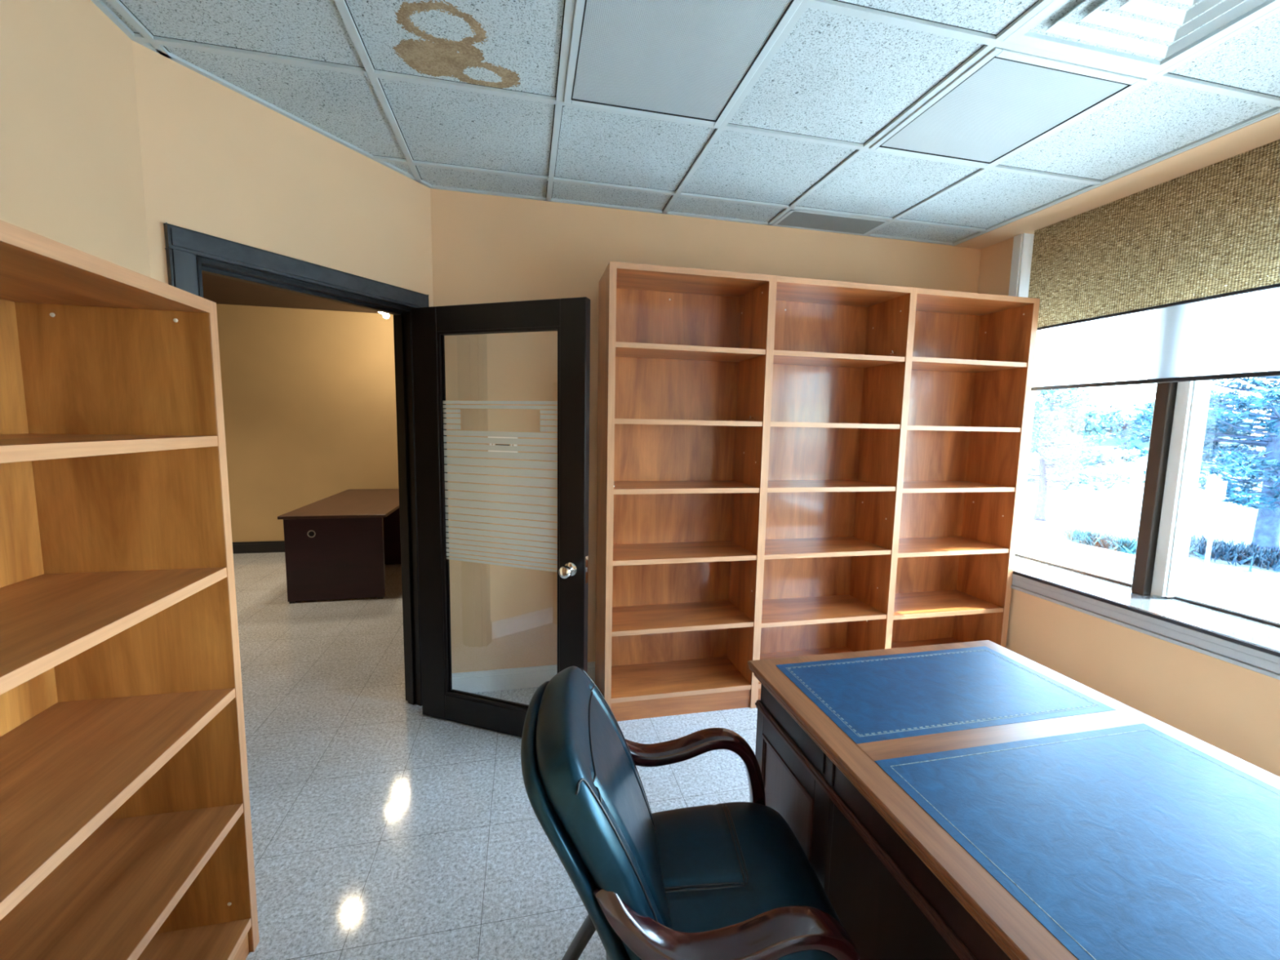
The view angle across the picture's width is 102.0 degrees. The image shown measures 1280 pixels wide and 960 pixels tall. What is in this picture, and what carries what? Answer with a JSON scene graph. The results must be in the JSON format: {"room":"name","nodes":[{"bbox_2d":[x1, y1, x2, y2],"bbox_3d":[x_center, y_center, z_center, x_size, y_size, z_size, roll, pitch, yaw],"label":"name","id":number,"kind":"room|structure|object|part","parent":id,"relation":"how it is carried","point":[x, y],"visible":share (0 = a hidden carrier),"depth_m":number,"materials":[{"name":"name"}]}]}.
{"room":"office","nodes":[
{"label":"office","id":0,"kind":"room"},
{"bbox_2d":[0,0,151,277],"bbox_3d":[-1.133,0.157,-0.476,0.120,2.700,4.530,0,6,-12],"label":"wall","id":1,"kind":"structure","parent":0,"point":[71,175],"depth_m":1.35,"materials":[{"name":"beige paint"}]},
{"bbox_2d":[131,40,433,306],"bbox_3d":[-1.352,-0.139,2.205,0.120,2.700,1.095,4,7,27],"label":"wall","id":2,"kind":"structure","parent":0,"point":[216,161],"depth_m":1.90,"materials":[{"name":"beige paint"}]},
{"bbox_2d":[162,222,590,737],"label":"door","id":3,"kind":"structure","parent":2,"relation":"in","point":[420,330],"depth_m":2.34,"materials":[{"name":"black wood"}]},
{"bbox_3d":[-1.573,0.248,1.830,0.170,2.011,0.089,4,7,27],"label":"casing post","id":4,"kind":"part","parent":3,"relation":"part of","materials":[{"name":"black wood"}]},
{"bbox_3d":[-0.614,-0.159,2.320,0.153,0.067,0.002,3,7,18],"label":"name plate","id":5,"kind":"part","parent":3,"relation":"part of","materials":[{"name":"white paint"}]},
{"bbox_3d":[-0.312,0.390,2.220,0.060,0.060,0.070,3,7,18],"label":"knob","id":6,"kind":"part","parent":3,"relation":"part of","materials":[{"name":"silver metal"}]},
{"bbox_3d":[-0.229,0.390,2.253,0.007,0.120,0.024,3,7,18],"label":"latch plate","id":7,"kind":"part","parent":3,"relation":"part of","materials":[{"name":"silver metal"}]},
{"bbox_2d":[90,0,1279,245],"bbox_3d":[0.681,-1.140,0.191,3.724,0.013,5.326,0,6,-12],"label":"trim","id":8,"kind":"structure","parent":2,"relation":"attached to","point":[99,3],"depth_m":2.27,"materials":[{"name":"white metal"}]},
{"bbox_2d":[216,303,398,542],"bbox_3d":[-3.031,-0.560,5.808,5.800,2.700,0.100,0,6,-12],"label":"wall","id":9,"kind":"structure","parent":0,"point":[308,395],"depth_m":5.61,"materials":[{"name":"paint"}]},
{"bbox_2d":[232,540,284,553],"bbox_3d":[-3.042,0.726,5.891,5.800,0.125,0.014,0,6,-12],"label":"baseboard","id":10,"kind":"structure","parent":9,"relation":"attached to","point":[252,547],"depth_m":5.64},
{"bbox_2d":[233,551,757,959],"bbox_3d":[-1.462,1.264,1.776,7.900,0.001,9.400,0,6,-12],"label":"floor","id":11,"kind":"structure","parent":0,"point":[383,828],"depth_m":2.04,"materials":[{"name":"tile"}]},
{"bbox_2d":[0,219,259,959],"bbox_3d":[-1.165,0.478,0.948,0.389,1.752,0.787,0,6,-12],"label":"bookcase","id":12,"kind":"object","parent":11,"relation":"on","point":[126,832],"visible":1,"depth_m":1.21,"materials":[{"name":"laminate"}]},
{"bbox_3d":[-1.351,0.460,0.904,0.008,1.690,0.785,0,6,-12],"label":"panel","id":13,"kind":"part","parent":12,"relation":"part of","materials":[{"name":"laminate"}]},
{"bbox_3d":[-1.153,-0.056,0.890,0.378,0.025,0.727,0,6,-12],"label":"shelf","id":14,"kind":"part","parent":12,"relation":"part of","materials":[{"name":"laminate"}]},
{"bbox_3d":[-1.159,0.275,0.926,0.378,0.025,0.727,0,6,-12],"label":"shelf","id":15,"kind":"part","parent":12,"relation":"part of","materials":[{"name":"laminate"}]},
{"bbox_3d":[-1.165,0.596,0.961,0.378,0.025,0.727,0,6,-12],"label":"shelf","id":16,"kind":"part","parent":12,"relation":"part of","materials":[{"name":"laminate"}]},
{"bbox_3d":[-1.171,0.919,0.996,0.378,0.025,0.727,0,6,-12],"label":"shelf","id":17,"kind":"part","parent":12,"relation":"part of","materials":[{"name":"laminate"}]},
{"bbox_3d":[-1.178,1.257,1.033,0.378,0.025,0.727,0,6,-12],"label":"shelf","id":18,"kind":"part","parent":12,"relation":"part of","materials":[{"name":"laminate"}]},
{"bbox_2d":[277,488,400,603],"bbox_3d":[-2.602,0.543,4.914,0.770,0.715,1.660,0,6,-12],"label":"office desk","id":19,"kind":"object","parent":11,"relation":"on","point":[339,545],"visible":0.91,"depth_m":4.18,"materials":[{"name":"brown wood"}]},
{"bbox_3d":[-2.450,0.631,4.177,0.715,0.675,0.025,0,6,-12],"label":"panel","id":20,"kind":"part","parent":19,"relation":"part of","materials":[{"name":"brown wood"}]},
{"bbox_2d":[520,666,862,959],"bbox_3d":[0.089,0.903,1.111,0.660,0.930,0.574,0,6,-7],"label":"armchair","id":21,"kind":"object","parent":11,"relation":"on","point":[726,881],"visible":1,"depth_m":1.01,"materials":[{"name":"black leather"}]},
{"bbox_3d":[-0.132,1.128,1.322,0.220,0.430,0.040,1,6,-2],"label":"leg","id":22,"kind":"part","parent":21,"relation":"part of","materials":[{"name":"black metal"}]},
{"bbox_3d":[-0.072,0.686,1.069,0.274,0.496,0.472,0,6,-7],"label":"backrest","id":23,"kind":"part","parent":21,"relation":"part of","materials":[{"name":"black leather"}]},
{"bbox_3d":[0.102,0.786,1.355,0.475,0.380,0.079,0,6,-12],"label":"armrest","id":24,"kind":"part","parent":21,"relation":"part of","materials":[{"name":"brown wood"}]},
{"bbox_3d":[0.159,0.841,0.857,0.475,0.380,0.079,1,6,-1],"label":"armrest","id":25,"kind":"part","parent":21,"relation":"part of","materials":[{"name":"brown wood"}]},
{"bbox_3d":[0.186,0.915,1.124,0.464,0.118,0.516,0,6,-7],"label":"seat","id":26,"kind":"part","parent":21,"relation":"part of","materials":[{"name":"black leather"}]},
{"bbox_2d":[595,261,1039,721],"bbox_3d":[0.967,0.087,2.863,2.378,2.195,0.351,0,6,-12],"label":"bookcase","id":27,"kind":"object","parent":11,"relation":"on","point":[787,466],"visible":0.93,"depth_m":2.88,"materials":[{"name":"brown wood"}]},
{"bbox_3d":[0.183,1.068,2.799,0.744,0.024,0.339,0,6,-12],"label":"shelf","id":28,"kind":"part","parent":27,"relation":"part of","materials":[{"name":"brown wood"}]},
{"bbox_3d":[0.189,0.729,2.763,0.742,0.024,0.338,0,6,-12],"label":"shelf","id":29,"kind":"part","parent":27,"relation":"part of","materials":[{"name":"brown wood"}]},
{"bbox_3d":[0.195,0.379,2.724,0.742,0.024,0.338,0,6,-12],"label":"shelf","id":30,"kind":"part","parent":27,"relation":"part of","materials":[{"name":"brown wood"}]},
{"bbox_3d":[0.202,0.035,2.687,0.742,0.024,0.338,0,6,-12],"label":"shelf","id":31,"kind":"part","parent":27,"relation":"part of","materials":[{"name":"brown wood"}]},
{"bbox_3d":[0.214,-0.641,2.614,0.742,0.024,0.338,0,6,-12],"label":"shelf","id":32,"kind":"part","parent":27,"relation":"part of","materials":[{"name":"brown wood"}]},
{"bbox_3d":[0.930,0.036,3.027,2.365,2.100,0.007,0,6,-12],"label":"panel","id":33,"kind":"part","parent":27,"relation":"part of","materials":[{"name":"brown wood"}]},
{"bbox_3d":[0.949,1.064,2.968,0.747,0.024,0.339,0,6,-12],"label":"shelf","id":34,"kind":"part","parent":27,"relation":"part of","materials":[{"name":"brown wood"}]},
{"bbox_3d":[0.955,0.735,2.933,0.745,0.024,0.338,0,6,-12],"label":"shelf","id":35,"kind":"part","parent":27,"relation":"part of","materials":[{"name":"brown wood"}]},
{"bbox_3d":[0.961,0.375,2.894,0.745,0.024,0.338,0,6,-12],"label":"shelf","id":36,"kind":"part","parent":27,"relation":"part of","materials":[{"name":"brown wood"}]},
{"bbox_3d":[0.968,0.031,2.857,0.745,0.024,0.338,0,6,-12],"label":"shelf","id":37,"kind":"part","parent":27,"relation":"part of","materials":[{"name":"brown wood"}]},
{"bbox_3d":[0.980,-0.645,2.784,0.745,0.024,0.338,0,6,-12],"label":"shelf","id":38,"kind":"part","parent":27,"relation":"part of","materials":[{"name":"brown wood"}]},
{"bbox_3d":[1.712,1.060,3.137,0.741,0.024,0.339,0,6,-12],"label":"shelf","id":39,"kind":"part","parent":27,"relation":"part of","materials":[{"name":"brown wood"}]},
{"bbox_3d":[1.718,0.740,3.103,0.739,0.024,0.338,0,6,-12],"label":"shelf","id":40,"kind":"part","parent":27,"relation":"part of","materials":[{"name":"brown wood"}]},
{"bbox_3d":[1.724,0.391,3.066,0.739,0.024,0.338,0,6,-12],"label":"shelf","id":41,"kind":"part","parent":27,"relation":"part of","materials":[{"name":"brown wood"}]},
{"bbox_3d":[1.731,0.038,3.027,0.739,0.024,0.338,0,6,-12],"label":"shelf","id":42,"kind":"part","parent":27,"relation":"part of","materials":[{"name":"brown wood"}]},
{"bbox_3d":[1.744,-0.653,2.952,0.739,0.024,0.338,0,6,-12],"label":"shelf","id":43,"kind":"part","parent":27,"relation":"part of","materials":[{"name":"brown wood"}]},
{"bbox_2d":[747,640,1279,959],"bbox_3d":[0.908,1.010,0.905,0.864,0.781,1.600,0,6,-12],"label":"executive desk","id":44,"kind":"object","parent":11,"relation":"on","point":[975,800],"visible":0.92,"depth_m":1.03,"materials":[{"name":"blue leather"}]},
{"bbox_3d":[0.386,0.948,1.391,0.015,0.400,0.273,0,6,-12],"label":"panel moulding","id":45,"kind":"part","parent":44,"relation":"part of","materials":[{"name":"brown wood"}]},
{"bbox_3d":[0.389,0.948,1.392,0.008,0.368,0.241,0,6,-12],"label":"door panel","id":46,"kind":"part","parent":44,"relation":"part of","materials":[{"name":"brown wood"}]},
{"bbox_3d":[0.389,0.976,1.385,0.012,0.585,0.377,0,6,-12],"label":"frame","id":47,"kind":"part","parent":44,"relation":"part of","materials":[{"name":"brown wood"}]},
{"bbox_3d":[0.394,0.637,1.347,0.006,0.056,0.309,0,6,-12],"label":"drawer","id":48,"kind":"part","parent":44,"relation":"part of","materials":[{"name":"brown wood"}]},
{"bbox_3d":[0.913,0.746,0.876,0.830,0.024,1.552,0,6,-12],"label":"waist moulding","id":49,"kind":"part","parent":44,"relation":"part of","materials":[{"name":"brown wood"}]},
{"bbox_3d":[0.519,0.701,0.782,0.006,0.056,0.760,0,6,-12],"label":"drawer","id":50,"kind":"part","parent":44,"relation":"part of","materials":[{"name":"brown wood"}]},
{"bbox_3d":[0.798,0.561,1.411,0.738,0.003,0.382,0,6,-12],"label":"leather panel","id":51,"kind":"part","parent":44,"relation":"part of","materials":[{"name":"blue leather"}]},
{"bbox_3d":[0.845,0.585,1.197,0.740,0.001,0.060,0,6,-12],"label":"cross rail","id":52,"kind":"part","parent":44,"relation":"part of","materials":[{"name":"brown wood"}]},
{"bbox_3d":[0.921,0.624,0.857,0.738,0.003,0.640,0,6,-12],"label":"leather panel","id":53,"kind":"part","parent":44,"relation":"part of","materials":[{"name":"blue leather"}]},
{"bbox_2d":[101,0,1279,313],"bbox_3d":[-1.436,-1.368,1.536,7.275,0.074,8.900,0,6,-12],"label":"ceiling","id":54,"kind":"structure","parent":0,"point":[834,76],"depth_m":1.86,"materials":[{"name":"tile"}]},
{"bbox_2d":[378,311,389,318],"bbox_3d":[-2.409,-1.599,4.788,0.181,0.213,0.140,0,6,-12],"label":"ceiling spotlight","id":55,"kind":"object","parent":54,"relation":"attached to","point":[384,315],"visible":0.21,"depth_m":4.76,"materials":[{"name":"silver metal"}]},
{"bbox_3d":[-2.343,-1.518,4.781,0.056,0.056,0.056,0,6,-12],"label":"bulb","id":56,"kind":"part","parent":55,"relation":"part of","materials":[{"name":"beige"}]},
{"bbox_2d":[563,0,803,126],"bbox_3d":[0.143,-1.269,1.312,0.583,0.016,1.177,0,6,-12],"label":"recessed light","id":57,"kind":"object","parent":54,"relation":"in","point":[688,60],"visible":1,"depth_m":1.57,"materials":[{"name":"white plastic"}]},
{"bbox_2d":[106,0,1279,244],"bbox_3d":[0.679,-1.142,0.190,3.721,0.012,5.326,0,6,-12],"label":"ceiling grid","id":58,"kind":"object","parent":54,"relation":"attached to","point":[990,42],"depth_m":1.74,"materials":[{"name":"white metal"}]},
{"bbox_2d":[772,209,888,235],"bbox_3d":[1.048,-1.422,2.861,0.583,0.010,0.214,0,6,-12],"label":"ceiling vent","id":59,"kind":"object","parent":54,"relation":"in","point":[793,218],"visible":1,"depth_m":2.86,"materials":[{"name":"grey metal"}]},
{"bbox_2d":[869,47,1146,166],"bbox_3d":[1.269,-1.308,1.868,0.583,0.016,0.575,0,6,-12],"label":"recessed light","id":60,"kind":"object","parent":54,"relation":"in","point":[1006,102],"visible":1,"depth_m":1.80,"materials":[{"name":"white plastic"}]},
{"bbox_2d":[1003,0,1279,74],"bbox_3d":[1.399,-1.267,1.281,0.583,0.068,0.583,0,6,-12],"label":"ceiling vent","id":61,"kind":"object","parent":54,"relation":"in","point":[1021,36],"visible":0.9,"depth_m":1.46,"materials":[{"name":"white metal"}]},
{"bbox_2d":[430,188,981,673],"bbox_3d":[0.721,-0.199,3.112,3.643,2.700,0.120,0,6,-12],"label":"wall","id":62,"kind":"structure","parent":0,"point":[486,248],"depth_m":2.77,"materials":[{"name":"beige paint"}]},
{"bbox_2d":[451,661,595,693],"bbox_3d":[0.509,1.095,3.142,3.208,0.115,0.014,0,6,-12],"label":"baseboard","id":63,"kind":"structure","parent":62,"relation":"attached to","point":[473,682],"depth_m":2.86,"materials":[{"name":"white paint"}]},
{"bbox_2d":[977,236,1279,777],"bbox_3d":[2.917,0.085,0.877,0.525,2.700,5.426,0,6,-12],"label":"wall","id":64,"kind":"structure","parent":0,"point":[1233,708],"depth_m":2.38,"materials":[{"name":"beige paint"}]},
{"bbox_2d":[953,112,1279,248],"bbox_3d":[2.720,-1.207,0.636,0.451,0.128,5.326,0,6,-12],"label":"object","id":65,"kind":"structure","parent":64,"relation":"attached to","point":[1266,131],"depth_m":2.29,"materials":[{"name":"paint"}]},
{"bbox_2d":[1008,233,1279,679],"bbox_3d":[2.829,-0.152,0.882,0.413,2.033,5.126,0,6,-12],"label":"window","id":66,"kind":"structure","parent":64,"relation":"in","point":[1153,603],"depth_m":2.49,"materials":[{"name":"metal"}]},
{"bbox_3d":[2.651,0.831,0.819,0.028,0.085,4.865,0,6,-12],"label":"sill trim","id":67,"kind":"part","parent":66,"relation":"part of","materials":[{"name":"metal"}]},
{"bbox_3d":[2.816,0.789,0.986,0.403,0.072,5.126,0,6,-12],"label":"sill","id":68,"kind":"part","parent":66,"relation":"part of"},
{"bbox_3d":[2.950,-0.031,0.923,0.160,1.578,5.126,0,6,-12],"label":"frame","id":69,"kind":"part","parent":66,"relation":"part of","materials":[{"name":"metal"}]},
{"bbox_2d":[1027,139,1279,330],"bbox_3d":[2.751,-0.864,0.627,0.069,0.563,4.780,0,6,-12],"label":"roller blind","id":70,"kind":"object","parent":66,"relation":"attached to","point":[1211,232],"visible":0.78,"depth_m":2.31,"materials":[{"name":"fabric"}]},
{"bbox_2d":[1031,287,1279,391],"bbox_3d":[2.860,-0.558,0.830,0.040,0.555,5.060,0,6,-12],"label":"shade","id":71,"kind":"object","parent":66,"relation":"attached to","point":[1237,336],"visible":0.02,"depth_m":2.45,"materials":[{"name":"white fabric"}]},
{"label":"outside","id":72,"kind":"structure","parent":0,"visible":0},
{"bbox_2d":[1020,440,1279,619],"bbox_3d":[68.901,-3.890,66.395,156.700,0.001,220.000,0,6,-12],"label":"ground","id":73,"kind":"structure","parent":72,"point":[1119,511],"depth_m":11.38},
{"bbox_2d":[1033,400,1085,436],"bbox_3d":[55.859,-7.805,71.277,8.561,6.250,8.574,0,6,-12],"label":"broadleaf tree","id":74,"kind":"object","parent":73,"relation":"on","point":[1074,424],"visible":0.17,"depth_m":68.68,"materials":[{"name":"green plant"}]},
{"bbox_2d":[1026,387,1146,520],"bbox_3d":[9.300,-0.696,11.654,3.751,3.276,3.222,0,6,-12],"label":"pine tree","id":75,"kind":"object","parent":73,"relation":"on","point":[1048,460],"visible":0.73,"depth_m":11.25,"materials":[{"name":"green plant"}]},
{"bbox_2d":[1070,408,1126,444],"bbox_3d":[68.622,-7.930,78.202,7.402,5.475,7.506,0,6,-12],"label":"broadleaf tree","id":76,"kind":"object","parent":73,"relation":"on","point":[1086,428],"visible":0.56,"depth_m":76.56,"materials":[{"name":"green plant"}]},
{"bbox_2d":[1061,525,1137,554],"bbox_3d":[8.264,1.052,9.315,0.742,0.310,1.536,0,6,-12],"label":"ground cover","id":77,"kind":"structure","parent":73,"relation":"on","point":[1128,546],"depth_m":9.22,"materials":[{"name":"green plant"}]},
{"bbox_2d":[1053,419,1257,449],"bbox_3d":[76.456,-7.245,80.063,8.600,4.000,22.600,0,6,-12],"label":"building","id":78,"kind":"structure","parent":73,"relation":"on","point":[1113,442],"depth_m":77.92,"materials":[{"name":"white"}]},
{"bbox_2d":[1041,537,1279,591],"bbox_3d":[8.218,1.347,7.439,0.120,0.070,4.631,-1,7,-18],"label":"kerb","id":79,"kind":"object","parent":73,"relation":"on","point":[1261,584],"visible":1,"depth_m":7.57,"materials":[{"name":"concrete"}]},
{"bbox_2d":[1080,375,1279,551],"bbox_3d":[10.390,-1.148,8.382,4.872,4.921,4.778,-3,8,-36],"label":"pine tree","id":80,"kind":"object","parent":73,"relation":"on","point":[1242,462],"visible":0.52,"depth_m":8.51,"materials":[{"name":"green plant"}]},
{"bbox_2d":[1134,400,1227,435],"bbox_3d":[55.689,-5.810,53.466,7.062,6.119,7.054,4,7,28],"label":"broadleaf tree","id":81,"kind":"object","parent":73,"relation":"on","point":[1151,417],"visible":0.05,"depth_m":54.02,"materials":[{"name":"green plant"}]},
{"bbox_2d":[1204,476,1227,564],"bbox_3d":[8.912,0.643,8.070,0.055,1.360,0.240,0,6,-12],"label":"sign post","id":82,"kind":"object","parent":73,"relation":"on","point":[1215,490],"visible":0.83,"depth_m":8.05,"materials":[{"name":"metal"}]},
{"bbox_3d":[8.919,0.647,8.073,0.040,1.350,0.040,0,6,-12],"label":"post","id":83,"kind":"part","parent":82,"relation":"part of","materials":[{"name":"metal"}]},
{"bbox_3d":[8.902,0.121,8.009,0.015,0.310,0.240,0,6,-12],"label":"sign panel","id":84,"kind":"part","parent":82,"relation":"part of","materials":[{"name":"white paint"}]},
{"bbox_2d":[1188,533,1279,572],"bbox_3d":[10.325,1.291,7.649,2.529,0.271,4.827,0,6,-12],"label":"ground cover","id":85,"kind":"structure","parent":73,"relation":"on","point":[1232,552],"depth_m":8.43,"materials":[{"name":"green plant"}]}
]}

